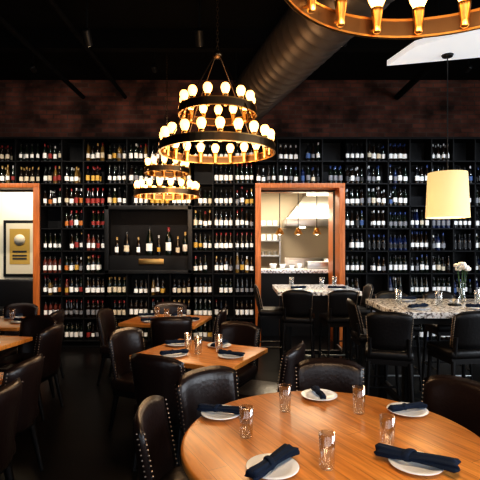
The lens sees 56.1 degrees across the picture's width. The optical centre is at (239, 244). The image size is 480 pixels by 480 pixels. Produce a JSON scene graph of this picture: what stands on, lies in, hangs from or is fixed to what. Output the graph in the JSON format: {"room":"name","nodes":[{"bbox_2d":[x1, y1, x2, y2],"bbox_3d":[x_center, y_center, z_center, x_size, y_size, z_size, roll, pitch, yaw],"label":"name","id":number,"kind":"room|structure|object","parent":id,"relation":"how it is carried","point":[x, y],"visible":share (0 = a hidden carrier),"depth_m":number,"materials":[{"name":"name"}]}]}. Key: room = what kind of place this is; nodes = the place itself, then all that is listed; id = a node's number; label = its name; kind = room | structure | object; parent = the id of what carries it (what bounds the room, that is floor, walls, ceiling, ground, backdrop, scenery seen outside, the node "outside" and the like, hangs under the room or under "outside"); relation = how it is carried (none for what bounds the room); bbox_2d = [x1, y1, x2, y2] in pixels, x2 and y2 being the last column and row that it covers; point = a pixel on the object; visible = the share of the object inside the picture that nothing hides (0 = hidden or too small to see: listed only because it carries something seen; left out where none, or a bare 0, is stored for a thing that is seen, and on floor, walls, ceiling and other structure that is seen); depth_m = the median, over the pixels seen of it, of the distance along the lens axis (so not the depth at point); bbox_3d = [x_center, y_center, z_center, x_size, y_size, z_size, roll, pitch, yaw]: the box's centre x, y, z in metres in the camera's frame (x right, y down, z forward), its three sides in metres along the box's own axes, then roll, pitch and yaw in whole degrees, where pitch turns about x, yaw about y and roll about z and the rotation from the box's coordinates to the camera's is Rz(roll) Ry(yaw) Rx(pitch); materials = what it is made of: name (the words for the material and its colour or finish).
{"room":"restaurant dining room","nodes":[
{"label":"restaurant dining room","id":0,"kind":"room"},
{"bbox_2d":[0,192,32,278],"bbox_3d":[-4.200,0.050,9.000,4.400,3.200,0.100,0,0,0],"label":"wall","id":1,"kind":"structure","parent":0,"point":[13,205],"depth_m":8.95,"materials":[{"name":"beige"}]},
{"bbox_2d":[3,220,32,276],"bbox_3d":[-4.350,0.070,8.909,0.660,1.120,0.063,0,0,0],"label":"framed poster","id":2,"kind":"object","parent":1,"relation":"attached to","point":[17,234],"visible":0.8,"depth_m":8.89,"materials":[{"name":"black paint"}]},
{"bbox_2d":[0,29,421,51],"bbox_3d":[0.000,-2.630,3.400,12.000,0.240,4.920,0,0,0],"label":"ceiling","id":3,"kind":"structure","parent":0,"point":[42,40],"depth_m":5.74,"materials":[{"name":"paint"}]},
{"bbox_2d":[29,53,36,72],"bbox_3d":[-2.900,-2.587,6.301,0.070,0.326,0.116,0,0,0],"label":"light","id":4,"kind":"object","parent":3,"relation":"hanging from","point":[31,66],"visible":0.9,"depth_m":6.29,"materials":[{"name":"black paint"}]},
{"bbox_2d":[81,0,92,46],"bbox_3d":[-1.700,-2.479,4.997,0.100,0.543,0.189,0,0,0],"label":"track light","id":5,"kind":"object","parent":3,"relation":"hanging from","point":[85,32],"visible":1,"depth_m":4.98,"materials":[{"name":"black paint"}]},
{"bbox_2d":[151,52,156,72],"bbox_3d":[-1.200,-2.587,6.301,0.070,0.326,0.116,0,0,0],"label":"light","id":6,"kind":"object","parent":3,"relation":"hanging from","point":[153,66],"visible":0.92,"depth_m":6.28,"materials":[{"name":"black paint"}]},
{"bbox_2d":[133,52,199,199],"bbox_3d":[-0.990,-1.701,6.100,0.887,2.098,0.887,0,0,-3],"label":"ring chandelier","id":7,"kind":"object","parent":3,"relation":"hanging from","point":[142,191],"visible":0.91,"depth_m":5.89,"materials":[{"name":"brown metal"}]},
{"bbox_2d":[194,0,203,46],"bbox_3d":[-0.450,-2.479,4.997,0.100,0.543,0.189,0,0,0],"label":"track light","id":8,"kind":"object","parent":3,"relation":"hanging from","point":[199,32],"visible":1,"depth_m":4.99,"materials":[{"name":"black paint"}]},
{"bbox_2d":[159,0,275,163],"bbox_3d":[-0.210,-1.801,4.200,1.082,1.898,1.082,0,0,0],"label":"ring chandelier","id":9,"kind":"object","parent":3,"relation":"hanging from","point":[167,135],"visible":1,"depth_m":3.98,"materials":[{"name":"brown metal"}]},
{"bbox_2d":[220,0,393,132],"bbox_3d":[1.010,-2.290,3.440,0.640,0.920,8.369,0,0,-15],"label":"ventilation duct","id":10,"kind":"object","parent":3,"relation":"attached to","point":[296,47],"visible":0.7,"depth_m":4.68,"materials":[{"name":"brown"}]},
{"bbox_2d":[284,0,479,38],"bbox_3d":[0.630,-1.791,1.280,1.082,1.918,1.082,0,0,0],"label":"ring chandelier","id":11,"kind":"object","parent":3,"relation":"hanging from","point":[337,19],"visible":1,"depth_m":1.76,"materials":[{"name":"brown metal"}]},
{"bbox_2d":[425,53,470,218],"bbox_3d":[2.130,-1.115,4.620,0.424,1.670,0.424,0,0,0],"label":"pendant lamp","id":12,"kind":"object","parent":3,"relation":"hanging from","point":[447,194],"visible":1,"depth_m":4.46,"materials":[{"name":"beige fabric"}]},
{"bbox_2d":[464,58,472,72],"bbox_3d":[3.200,-2.587,6.301,0.070,0.326,0.116,0,0,0],"label":"light","id":13,"kind":"object","parent":3,"relation":"hanging from","point":[469,67],"visible":0.87,"depth_m":6.27,"materials":[{"name":"black paint"}]},
{"bbox_2d":[0,80,479,283],"bbox_3d":[0.000,-0.550,7.575,12.000,4.400,0.150,0,0,0],"label":"wall","id":14,"kind":"structure","parent":0,"point":[28,108],"depth_m":7.50,"materials":[{"name":"brown"}]},
{"bbox_2d":[0,183,39,314],"bbox_3d":[-3.990,0.333,7.330,1.580,2.635,0.320,0,0,0],"label":"door frame","id":15,"kind":"structure","parent":14,"relation":"attached to","point":[35,187],"depth_m":7.17,"materials":[{"name":"brown wood"}]},
{"bbox_2d":[255,183,344,346],"bbox_3d":[0.960,0.331,7.620,1.430,2.638,0.900,0,0,0],"label":"door frame","id":16,"kind":"structure","parent":14,"relation":"attached to","point":[339,188],"depth_m":7.17,"materials":[{"name":"brown wood"}]},
{"bbox_2d":[0,336,479,479],"bbox_3d":[0.000,1.700,4.300,12.300,0.100,14.100,0,0,0],"label":"floor","id":17,"kind":"structure","parent":0,"point":[75,440],"depth_m":4.28,"materials":[{"name":"black"}]},
{"bbox_2d":[0,348,17,358],"bbox_3d":[-2.750,1.214,4.904,0.460,0.878,0.541,0,0,0],"label":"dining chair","id":18,"kind":"object","parent":17,"relation":"on","point":[10,351],"visible":0.4,"depth_m":4.97,"materials":[{"name":"black leather"}]},
{"bbox_2d":[0,377,22,479],"bbox_3d":[-1.544,1.214,2.529,0.541,0.878,0.460,0,0,3],"label":"dining chair","id":19,"kind":"object","parent":17,"relation":"on","point":[10,394],"visible":1,"depth_m":2.52,"materials":[{"name":"black leather"}]},
{"bbox_2d":[0,316,24,334],"bbox_3d":[-2.850,1.275,5.300,0.920,0.750,0.740,0,0,5],"label":"dining table","id":20,"kind":"object","parent":17,"relation":"on","point":[6,324],"visible":0.14,"depth_m":5.06,"materials":[{"name":"brown wood"}]},
{"bbox_3d":[-2.780,0.890,5.525,0.214,0.018,0.214,0,0,0],"label":"bread plate","id":21,"kind":"object","parent":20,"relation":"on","visible":0},
{"bbox_2d":[4,313,22,317],"bbox_3d":[-2.781,0.864,5.525,0.071,0.033,0.236,0,0,30],"label":"cloth napkin","id":22,"kind":"object","parent":21,"relation":"on","point":[19,314],"visible":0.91,"depth_m":5.50,"materials":[{"name":"blue"}]},
{"bbox_2d":[0,279,32,315],"bbox_3d":[-4.400,1.163,8.602,1.600,0.975,0.605,0,0,0],"label":"bench","id":23,"kind":"object","parent":17,"relation":"on","point":[12,291],"visible":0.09,"depth_m":8.77,"materials":[{"name":"black leather"}]},
{"bbox_2d":[0,335,32,350],"bbox_3d":[-2.560,1.275,4.150,0.920,0.750,0.740,0,0,12],"label":"dining table","id":24,"kind":"object","parent":17,"relation":"on","point":[7,342],"visible":1,"depth_m":4.25,"materials":[{"name":"brown wood"}]},
{"bbox_2d":[2,303,38,335],"bbox_3d":[-2.900,1.214,5.766,0.460,0.878,0.541,0,0,0],"label":"dining chair","id":25,"kind":"object","parent":17,"relation":"on","point":[27,309],"visible":0.24,"depth_m":5.96,"materials":[{"name":"black leather"}]},
{"bbox_2d":[0,353,44,479],"bbox_3d":[-1.683,1.214,3.138,0.541,0.878,0.460,0,0,6],"label":"dining chair","id":26,"kind":"object","parent":17,"relation":"on","point":[30,370],"visible":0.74,"depth_m":3.08,"materials":[{"name":"black leather"}]},
{"bbox_2d":[0,315,56,397],"bbox_3d":[-2.253,1.214,4.723,0.460,0.878,0.541,0,0,17],"label":"dining chair","id":27,"kind":"object","parent":17,"relation":"on","point":[30,326],"visible":0.39,"depth_m":4.91,"materials":[{"name":"black leather"}]},
{"bbox_2d":[0,322,64,420],"bbox_3d":[-2.043,1.214,4.438,0.541,0.878,0.460,0,0,6],"label":"dining chair","id":28,"kind":"object","parent":17,"relation":"on","point":[49,340],"visible":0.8,"depth_m":4.32,"materials":[{"name":"black leather"}]},
{"bbox_2d":[11,309,64,385],"bbox_3d":[-2.404,1.214,5.400,0.541,0.878,0.460,0,0,0],"label":"dining chair","id":29,"kind":"object","parent":17,"relation":"on","point":[59,315],"visible":0.17,"depth_m":5.36,"materials":[{"name":"black leather"}]},
{"bbox_2d":[96,308,147,385],"bbox_3d":[-1.437,1.214,5.432,0.541,0.878,0.460,0,0,6],"label":"dining chair","id":30,"kind":"object","parent":17,"relation":"on","point":[105,318],"visible":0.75,"depth_m":5.38,"materials":[{"name":"black leather"}]},
{"bbox_2d":[107,327,144,430],"bbox_3d":[-0.884,1.214,4.069,0.541,0.878,0.460,0,0,26],"label":"dining chair","id":31,"kind":"object","parent":17,"relation":"on","point":[127,341],"visible":0.62,"depth_m":4.04,"materials":[{"name":"black leather"}]},
{"bbox_2d":[129,353,184,470],"bbox_3d":[-0.522,1.214,3.407,0.460,0.878,0.541,0,0,25],"label":"dining chair","id":32,"kind":"object","parent":17,"relation":"on","point":[152,374],"visible":0.61,"depth_m":3.16,"materials":[{"name":"black leather"}]},
{"bbox_2d":[133,395,188,479],"bbox_3d":[-0.236,1.214,2.191,0.541,0.878,0.460,0,0,3],"label":"dining chair","id":33,"kind":"object","parent":17,"relation":"on","point":[155,458],"visible":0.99,"depth_m":2.26,"materials":[{"name":"black leather"}]},
{"bbox_2d":[118,314,211,329],"bbox_3d":[-0.880,1.275,5.450,0.920,0.750,0.740,0,0,12],"label":"dining table","id":34,"kind":"object","parent":17,"relation":"on","point":[136,321],"visible":0.1,"depth_m":5.29,"materials":[{"name":"brown wood"}]},
{"bbox_3d":[-1.158,0.890,5.632,0.214,0.018,0.214,0,0,0],"label":"bread plate","id":35,"kind":"object","parent":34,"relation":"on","visible":0},
{"bbox_2d":[138,313,156,315],"bbox_3d":[-1.158,0.864,5.632,0.236,0.033,0.071,0,0,-10],"label":"cloth napkin","id":36,"kind":"object","parent":35,"relation":"on","point":[139,314],"visible":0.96,"depth_m":5.61,"materials":[{"name":"blue"}]},
{"bbox_2d":[150,302,186,347],"bbox_3d":[-0.932,1.214,5.917,0.460,0.878,0.541,0,0,-6],"label":"dining chair","id":37,"kind":"object","parent":17,"relation":"on","point":[172,306],"visible":0.2,"depth_m":6.12,"materials":[{"name":"black leather"}]},
{"bbox_2d":[150,317,192,372],"bbox_3d":[-0.768,1.214,5.104,0.460,0.878,0.541,0,0,-6],"label":"dining chair","id":38,"kind":"object","parent":17,"relation":"on","point":[162,328],"visible":0.38,"depth_m":4.86,"materials":[{"name":"black leather"}]},
{"bbox_2d":[129,339,267,436],"bbox_3d":[-0.330,1.275,3.800,0.920,0.750,0.740,0,0,26],"label":"dining table","id":39,"kind":"object","parent":17,"relation":"on","point":[209,356],"visible":0.28,"depth_m":3.70,"materials":[{"name":"brown wood"}]},
{"bbox_2d":[162,353,186,357],"bbox_3d":[-0.534,0.890,3.655,0.214,0.018,0.214,0,0,0],"label":"bread plate","id":40,"kind":"object","parent":39,"relation":"on","point":[175,354],"visible":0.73,"depth_m":3.64,"materials":[{"name":"white ceramic"}]},
{"bbox_2d":[159,349,188,354],"bbox_3d":[-0.534,0.864,3.655,0.236,0.033,0.071,0,0,-20],"label":"cloth napkin","id":41,"kind":"object","parent":40,"relation":"on","point":[171,351],"visible":1,"depth_m":3.64,"materials":[{"name":"blue"}]},
{"bbox_2d":[167,343,189,346],"bbox_3d":[-0.556,0.890,4.044,0.214,0.018,0.214,0,0,0],"label":"bread plate","id":42,"kind":"object","parent":39,"relation":"on","point":[171,344],"visible":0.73,"depth_m":4.04,"materials":[{"name":"white ceramic"}]},
{"bbox_2d":[165,339,189,343],"bbox_3d":[-0.556,0.864,4.044,0.236,0.033,0.071,0,0,-10],"label":"cloth napkin","id":43,"kind":"object","parent":42,"relation":"on","point":[175,340],"visible":0.92,"depth_m":4.02,"materials":[{"name":"blue"}]},
{"bbox_2d":[184,332,191,349],"bbox_3d":[-0.447,0.829,3.879,0.068,0.141,0.068,0,0,0],"label":"water glass","id":44,"kind":"object","parent":39,"relation":"on","point":[190,334],"visible":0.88,"depth_m":3.86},
{"bbox_2d":[194,337,201,354],"bbox_3d":[-0.347,0.829,3.719,0.068,0.141,0.068,0,0,0],"label":"water glass","id":45,"kind":"object","parent":39,"relation":"on","point":[196,339],"visible":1,"depth_m":3.70,"materials":[{"name":"glass"}]},
{"bbox_2d":[215,335,222,350],"bbox_3d":[-0.178,0.829,3.793,0.068,0.141,0.068,0,0,0],"label":"water glass","id":46,"kind":"object","parent":39,"relation":"on","point":[221,336],"visible":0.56,"depth_m":3.77,"materials":[{"name":"glass"}]},
{"bbox_2d":[207,342,230,347],"bbox_3d":[-0.184,0.890,3.985,0.214,0.018,0.214,0,0,0],"label":"bread plate","id":47,"kind":"object","parent":39,"relation":"on","point":[209,344],"visible":0.66,"depth_m":3.99,"materials":[{"name":"white ceramic"}]},
{"bbox_2d":[210,339,228,346],"bbox_3d":[-0.185,0.864,3.985,0.071,0.033,0.236,0,0,30],"label":"cloth napkin","id":48,"kind":"object","parent":47,"relation":"on","point":[224,340],"visible":0.76,"depth_m":3.95,"materials":[{"name":"blue"}]},
{"bbox_2d":[218,354,242,358],"bbox_3d":[-0.073,0.890,3.619,0.214,0.018,0.214,0,0,0],"label":"bread plate","id":49,"kind":"object","parent":39,"relation":"on","point":[219,355],"visible":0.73,"depth_m":3.60,"materials":[{"name":"white ceramic"}]},
{"bbox_2d":[217,349,244,355],"bbox_3d":[-0.073,0.864,3.620,0.236,0.033,0.071,0,0,30],"label":"cloth napkin","id":50,"kind":"object","parent":49,"relation":"on","point":[220,351],"visible":1,"depth_m":3.61,"materials":[{"name":"blue"}]},
{"bbox_2d":[184,307,226,372],"bbox_3d":[-0.433,1.214,5.568,0.541,0.878,0.460,0,0,6],"label":"dining chair","id":51,"kind":"object","parent":17,"relation":"on","point":[222,315],"visible":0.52,"depth_m":5.38,"materials":[{"name":"black leather"}]},
{"bbox_2d":[175,365,238,459],"bbox_3d":[-0.080,1.214,2.660,0.460,0.878,0.541,0,0,-41],"label":"dining chair","id":52,"kind":"object","parent":17,"relation":"on","point":[215,384],"visible":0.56,"depth_m":2.81,"materials":[{"name":"black leather"}]},
{"bbox_2d":[217,321,259,388],"bbox_3d":[-0.101,1.214,4.354,0.460,0.878,0.541,0,0,26],"label":"dining chair","id":53,"kind":"object","parent":17,"relation":"on","point":[243,333],"visible":0.44,"depth_m":4.49,"materials":[{"name":"black leather"}]},
{"bbox_2d":[0,137,479,346],"bbox_3d":[0.010,-0.040,7.335,11.698,3.370,0.320,0,0,0],"label":"wine rack","id":54,"kind":"object","parent":17,"relation":"on","point":[464,151],"visible":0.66,"depth_m":7.37,"materials":[{"name":"black"}]},
{"bbox_2d":[115,226,187,254],"bbox_3d":[-1.440,-0.068,7.320,1.189,0.472,0.119,0,0,0],"label":"bottles","id":55,"kind":"object","parent":54,"relation":"on","point":[168,239],"visible":0.98,"depth_m":7.29,"materials":[{"name":"black"}]},
{"bbox_2d":[139,259,163,263],"bbox_3d":[-1.420,0.265,7.199,0.400,0.085,0.020,0,0,0],"label":"brass plaque","id":56,"kind":"object","parent":54,"relation":"attached to","point":[141,261],"visible":1,"depth_m":7.19,"materials":[{"name":"brown"}]},
{"bbox_2d":[0,141,479,339],"bbox_3d":[0.008,-0.076,7.313,11.643,3.210,0.192,0,0,0],"label":"wine bottles","id":57,"kind":"object","parent":54,"relation":"in","point":[72,332],"visible":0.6,"depth_m":7.25,"materials":[{"name":"black"}]},
{"bbox_2d":[254,284,283,370],"bbox_3d":[0.414,1.091,6.100,0.457,1.121,0.406,0,0,0],"label":"bar stool","id":58,"kind":"object","parent":17,"relation":"on","point":[265,312],"visible":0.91,"depth_m":5.92,"materials":[{"name":"black leather"}]},
{"bbox_2d":[261,221,280,267],"bbox_3d":[0.550,0.540,10.600,0.800,2.220,0.250,0,0,0],"label":"shelf","id":59,"kind":"object","parent":17,"relation":"on","point":[263,223],"visible":0.55,"depth_m":10.55,"materials":[{"name":"silver metal"}]},
{"bbox_2d":[237,341,305,398],"bbox_3d":[0.252,1.214,3.655,0.541,0.878,0.460,0,0,24],"label":"dining chair","id":60,"kind":"object","parent":17,"relation":"on","point":[295,355],"visible":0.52,"depth_m":3.49,"materials":[{"name":"black leather"}]},
{"bbox_2d":[261,261,327,335],"bbox_3d":[1.000,0.980,8.420,2.700,1.340,0.620,0,0,0],"label":"counter","id":61,"kind":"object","parent":17,"relation":"on","point":[313,270],"depth_m":8.20,"materials":[{"name":"black paint"}]},
{"bbox_2d":[270,264,301,268],"bbox_3d":[0.860,0.400,8.430,0.620,0.100,0.160,0,0,0],"label":"bowls","id":62,"kind":"object","parent":61,"relation":"on","point":[272,266],"visible":0.89,"depth_m":8.40,"materials":[{"name":"white ceramic"}]},
{"bbox_2d":[281,290,314,368],"bbox_3d":[0.714,1.091,5.501,0.406,1.121,0.457,0,0,11],"label":"bar stool","id":63,"kind":"object","parent":17,"relation":"on","point":[297,304],"visible":0.94,"depth_m":5.32,"materials":[{"name":"black leather"}]},
{"bbox_2d":[284,258,327,267],"bbox_3d":[1.750,0.970,10.268,1.400,1.340,0.835,0,0,0],"label":"range","id":64,"kind":"object","parent":17,"relation":"on","point":[288,261],"visible":0.05,"depth_m":10.64,"materials":[{"name":"silver metal"}]},
{"bbox_2d":[272,284,361,360],"bbox_3d":[0.995,1.114,6.100,1.050,1.072,1.000,0,0,0],"label":"bar table","id":65,"kind":"object","parent":17,"relation":"on","point":[320,292],"visible":0.26,"depth_m":5.97,"materials":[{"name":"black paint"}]},
{"bbox_3d":[1.250,0.567,5.800,0.214,0.018,0.214,0,0,0],"label":"bread plate","id":66,"kind":"object","parent":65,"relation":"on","visible":0},
{"bbox_2d":[328,286,345,288],"bbox_3d":[1.250,0.541,5.801,0.236,0.033,0.071,0,0,20],"label":"cloth napkin","id":67,"kind":"object","parent":66,"relation":"on","point":[341,287],"visible":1,"depth_m":5.79,"materials":[{"name":"blue"}]},
{"bbox_2d":[295,358,363,392],"bbox_3d":[0.578,1.214,2.847,0.460,0.878,0.541,0,0,7],"label":"dining chair","id":68,"kind":"object","parent":17,"relation":"on","point":[333,374],"visible":0.29,"depth_m":3.04,"materials":[{"name":"black leather"}]},
{"bbox_2d":[181,391,479,479],"bbox_3d":[0.430,1.275,2.090,1.400,0.750,1.400,0,0,-28],"label":"round dining table","id":69,"kind":"object","parent":17,"relation":"on","point":[211,449],"visible":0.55,"depth_m":2.08,"materials":[{"name":"brown wood"}]},
{"bbox_2d":[201,405,238,419],"bbox_3d":[-0.100,0.890,2.380,0.214,0.018,0.214,0,0,0],"label":"bread plate","id":70,"kind":"object","parent":69,"relation":"on","point":[210,415],"visible":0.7,"depth_m":2.35,"materials":[{"name":"white ceramic"}]},
{"bbox_2d":[197,403,245,413],"bbox_3d":[-0.100,0.862,2.381,0.262,0.037,0.079,0,0,15],"label":"cloth napkin","id":71,"kind":"object","parent":70,"relation":"on","point":[201,406],"visible":0.95,"depth_m":2.37,"materials":[{"name":"blue"}]},
{"bbox_2d":[239,406,253,438],"bbox_3d":[0.030,0.829,2.110,0.068,0.141,0.068,0,0,0],"label":"water glass","id":72,"kind":"object","parent":69,"relation":"on","point":[245,415],"visible":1,"depth_m":2.09,"materials":[{"name":"glass"}]},
{"bbox_2d":[246,453,298,479],"bbox_3d":[0.130,0.890,1.800,0.214,0.018,0.214,0,0,0],"label":"bread plate","id":73,"kind":"object","parent":69,"relation":"on","point":[289,467],"visible":0.51,"depth_m":1.80,"materials":[{"name":"white ceramic"}]},
{"bbox_2d":[244,443,299,479],"bbox_3d":[0.130,0.859,1.800,0.091,0.043,0.301,0,0,40],"label":"cloth napkin","id":74,"kind":"object","parent":73,"relation":"on","point":[261,469],"visible":1,"depth_m":1.77,"materials":[{"name":"blue"}]},
{"bbox_2d":[279,383,290,412],"bbox_3d":[0.244,0.829,2.440,0.068,0.141,0.068,0,0,0],"label":"water glass","id":75,"kind":"object","parent":69,"relation":"on","point":[284,392],"visible":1,"depth_m":2.42,"materials":[{"name":"glass"}]},
{"bbox_2d":[301,389,336,400],"bbox_3d":[0.467,0.890,2.660,0.214,0.018,0.214,0,0,0],"label":"bread plate","id":76,"kind":"object","parent":69,"relation":"on","point":[310,394],"visible":0.79,"depth_m":2.67,"materials":[{"name":"white ceramic"}]},
{"bbox_2d":[311,385,326,398],"bbox_3d":[0.467,0.867,2.660,0.059,0.028,0.196,0,0,-5],"label":"cloth napkin","id":77,"kind":"object","parent":76,"relation":"on","point":[314,388],"visible":1,"depth_m":2.64,"materials":[{"name":"blue"}]},
{"bbox_2d":[318,431,335,470],"bbox_3d":[0.351,0.829,1.816,0.068,0.141,0.068,0,0,0],"label":"water glass","id":78,"kind":"object","parent":69,"relation":"on","point":[326,443],"visible":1,"depth_m":1.79,"materials":[{"name":"glass"}]},
{"bbox_2d":[352,386,365,414],"bbox_3d":[0.637,0.829,2.410,0.068,0.141,0.068,0,0,0],"label":"water glass","id":79,"kind":"object","parent":69,"relation":"on","point":[358,393],"visible":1,"depth_m":2.39,"materials":[{"name":"glass"}]},
{"bbox_2d":[379,414,394,445],"bbox_3d":[0.655,0.829,2.000,0.068,0.141,0.068,0,0,0],"label":"water glass","id":80,"kind":"object","parent":69,"relation":"on","point":[387,425],"visible":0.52,"depth_m":1.98,"materials":[{"name":"glass"}]},
{"bbox_2d":[386,402,428,416],"bbox_3d":[0.900,0.890,2.420,0.214,0.018,0.214,0,0,0],"label":"bread plate","id":81,"kind":"object","parent":69,"relation":"on","point":[417,412],"visible":0.7,"depth_m":2.40,"materials":[{"name":"white ceramic"}]},
{"bbox_2d":[387,401,427,411],"bbox_3d":[0.900,0.865,2.421,0.223,0.031,0.067,0,0,-15],"label":"cloth napkin","id":82,"kind":"object","parent":81,"relation":"on","point":[398,407],"visible":1,"depth_m":2.41,"materials":[{"name":"blue"}]},
{"bbox_2d":[388,451,443,475],"bbox_3d":[0.715,0.890,1.830,0.214,0.018,0.214,0,0,0],"label":"bread plate","id":83,"kind":"object","parent":69,"relation":"on","point":[414,468],"visible":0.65,"depth_m":1.80,"materials":[{"name":"white ceramic"}]},
{"bbox_2d":[374,443,460,472],"bbox_3d":[0.715,0.857,1.831,0.328,0.046,0.099,0,0,30],"label":"cloth napkin","id":84,"kind":"object","parent":83,"relation":"on","point":[450,464],"visible":1,"depth_m":1.81,"materials":[{"name":"blue"}]},
{"bbox_2d":[318,290,357,363],"bbox_3d":[1.203,1.091,5.503,0.406,1.121,0.457,0,0,-6],"label":"bar stool","id":85,"kind":"object","parent":17,"relation":"on","point":[337,315],"visible":0.7,"depth_m":5.33,"materials":[{"name":"black leather"}]},
{"bbox_2d":[336,283,373,369],"bbox_3d":[1.576,1.091,6.150,0.457,1.121,0.406,0,0,0],"label":"bar stool","id":86,"kind":"object","parent":17,"relation":"on","point":[368,289],"visible":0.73,"depth_m":6.14,"materials":[{"name":"black leather"}]},
{"bbox_2d":[346,298,399,398],"bbox_3d":[1.294,1.091,4.450,0.457,1.121,0.406,0,0,0],"label":"bar stool","id":87,"kind":"object","parent":17,"relation":"on","point":[358,333],"visible":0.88,"depth_m":4.32,"materials":[{"name":"black leather"}]},
{"bbox_2d":[365,311,413,402],"bbox_3d":[1.250,1.091,3.787,0.406,1.121,0.458,0,0,17],"label":"bar stool","id":88,"kind":"object","parent":17,"relation":"on","point":[389,334],"visible":0.88,"depth_m":3.61,"materials":[{"name":"black leather"}]},
{"bbox_2d":[373,291,421,399],"bbox_3d":[1.750,1.091,5.026,0.406,1.121,0.457,0,0,0],"label":"bar stool","id":89,"kind":"object","parent":17,"relation":"on","point":[382,294],"visible":0.14,"depth_m":4.83,"materials":[{"name":"black leather"}]},
{"bbox_2d":[365,299,479,402],"bbox_3d":[2.125,1.114,4.355,1.550,1.072,0.990,0,0,0],"label":"bar table","id":90,"kind":"object","parent":17,"relation":"on","point":[443,314],"visible":0.33,"depth_m":4.16,"materials":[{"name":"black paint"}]},
{"bbox_2d":[396,299,414,300],"bbox_3d":[1.700,0.568,4.650,0.214,0.018,0.214,0,0,0],"label":"bread plate","id":91,"kind":"object","parent":90,"relation":"on","point":[396,299],"visible":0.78,"depth_m":4.65,"materials":[{"name":"white ceramic"}]},
{"bbox_2d":[393,296,416,298],"bbox_3d":[1.700,0.541,4.651,0.236,0.033,0.071,0,0,0],"label":"cloth napkin","id":92,"kind":"object","parent":91,"relation":"on","point":[397,297],"visible":0.93,"depth_m":4.63,"materials":[{"name":"blue"}]},
{"bbox_2d":[405,306,429,309],"bbox_3d":[1.600,0.568,4.050,0.214,0.018,0.214,0,0,0],"label":"bread plate","id":93,"kind":"object","parent":90,"relation":"on","point":[426,307],"visible":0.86,"depth_m":4.04,"materials":[{"name":"white ceramic"}]},
{"bbox_2d":[408,303,428,307],"bbox_3d":[1.600,0.541,4.050,0.236,0.033,0.071,0,0,-30],"label":"cloth napkin","id":94,"kind":"object","parent":93,"relation":"on","point":[416,304],"visible":1,"depth_m":4.02,"materials":[{"name":"blue"}]},
{"bbox_2d":[448,300,461,305],"bbox_3d":[2.050,0.551,4.300,0.120,0.050,0.120,0,0,0],"label":"dish","id":95,"kind":"object","parent":90,"relation":"on","point":[449,303],"visible":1,"depth_m":4.28,"materials":[{"name":"ceramic"}]},
{"bbox_2d":[453,262,470,301],"bbox_3d":[2.278,0.375,4.620,0.165,0.404,0.166,0,0,0],"label":"flower vase","id":96,"kind":"object","parent":90,"relation":"on","point":[459,266],"visible":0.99,"depth_m":4.61,"materials":[{"name":"clear glass"}]},
{"bbox_3d":[2.150,0.567,4.030,0.214,0.018,0.214,0,0,0],"label":"bread plate","id":97,"kind":"object","parent":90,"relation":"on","visible":0},
{"bbox_2d":[465,303,479,306],"bbox_3d":[2.150,0.541,4.030,0.236,0.033,0.071,0,0,20],"label":"cloth napkin","id":98,"kind":"object","parent":97,"relation":"on","point":[467,304],"visible":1,"depth_m":4.03,"materials":[{"name":"blue"}]},
{"bbox_2d":[421,291,472,387],"bbox_3d":[2.300,1.091,5.026,0.406,1.121,0.457,0,0,0],"label":"bar stool","id":99,"kind":"object","parent":17,"relation":"on","point":[440,330],"visible":0.21,"depth_m":5.07,"materials":[{"name":"black leather"}]},
{"bbox_2d":[422,375,479,436],"bbox_3d":[1.108,1.214,2.475,0.541,0.878,0.460,0,0,-35],"label":"dining chair","id":100,"kind":"object","parent":17,"relation":"on","point":[456,399],"visible":0.3,"depth_m":2.63,"materials":[{"name":"black leather"}]},
{"bbox_2d":[427,311,479,377],"bbox_3d":[1.874,1.091,3.832,0.406,1.121,0.458,0,0,-9],"label":"bar stool","id":101,"kind":"object","parent":17,"relation":"on","point":[463,348],"visible":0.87,"depth_m":3.65,"materials":[{"name":"black leather"}]},
{"bbox_2d":[0,0,479,79],"bbox_3d":[0.000,-2.800,2.525,12.300,0.100,10.400,0,0,0],"label":"ceiling","id":102,"kind":"structure","parent":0,"point":[21,14],"depth_m":6.46,"materials":[{"name":"black"}]},
{"bbox_2d":[0,0,439,99],"bbox_3d":[0.008,-2.476,2.475,5.285,0.148,9.950,0,0,0],"label":"ceiling pipes","id":103,"kind":"object","parent":102,"relation":"attached to","point":[430,65],"depth_m":5.99,"materials":[{"name":"metal"}]},
{"bbox_2d":[387,29,479,65],"bbox_3d":[2.950,-2.350,3.950,2.700,0.800,1.900,0,0,0],"label":"ceiling panel","id":104,"kind":"object","parent":102,"relation":"attached to","point":[465,45],"depth_m":4.49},
{"bbox_2d":[261,193,327,267],"bbox_3d":[1.000,0.150,10.800,5.000,3.000,0.100,0,0,0],"label":"wall","id":105,"kind":"structure","parent":0,"point":[305,245],"depth_m":10.75,"materials":[{"name":"beige"}]},
{"bbox_3d":[1.000,-1.350,9.300,5.000,0.080,3.200,0,0,0],"label":"ceiling","id":106,"kind":"structure","parent":0,"visible":0},
{"bbox_2d":[275,193,283,234],"bbox_3d":[0.750,-0.750,8.500,0.180,1.120,0.180,0,0,0],"label":"heat lamp","id":107,"kind":"object","parent":106,"relation":"hanging from","point":[279,231],"visible":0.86,"depth_m":8.49,"materials":[{"name":"metal"}]},
{"bbox_2d":[294,193,302,234],"bbox_3d":[1.100,-0.750,8.500,0.180,1.120,0.180,0,0,0],"label":"heat lamp","id":108,"kind":"object","parent":106,"relation":"hanging from","point":[298,231],"visible":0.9,"depth_m":8.49,"materials":[{"name":"metal"}]},
{"bbox_2d":[282,193,327,227],"bbox_3d":[1.750,-0.845,10.200,1.500,0.930,0.900,0,0,0],"label":"range hood","id":109,"kind":"object","parent":106,"relation":"attached to","point":[307,204],"visible":0.49,"depth_m":9.87,"materials":[{"name":"silver metal"}]},
{"bbox_2d":[312,193,320,234],"bbox_3d":[1.450,-0.750,8.500,0.180,1.120,0.180,0,0,0],"label":"heat lamp","id":110,"kind":"object","parent":106,"relation":"hanging from","point":[316,231],"visible":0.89,"depth_m":8.50,"materials":[{"name":"metal"}]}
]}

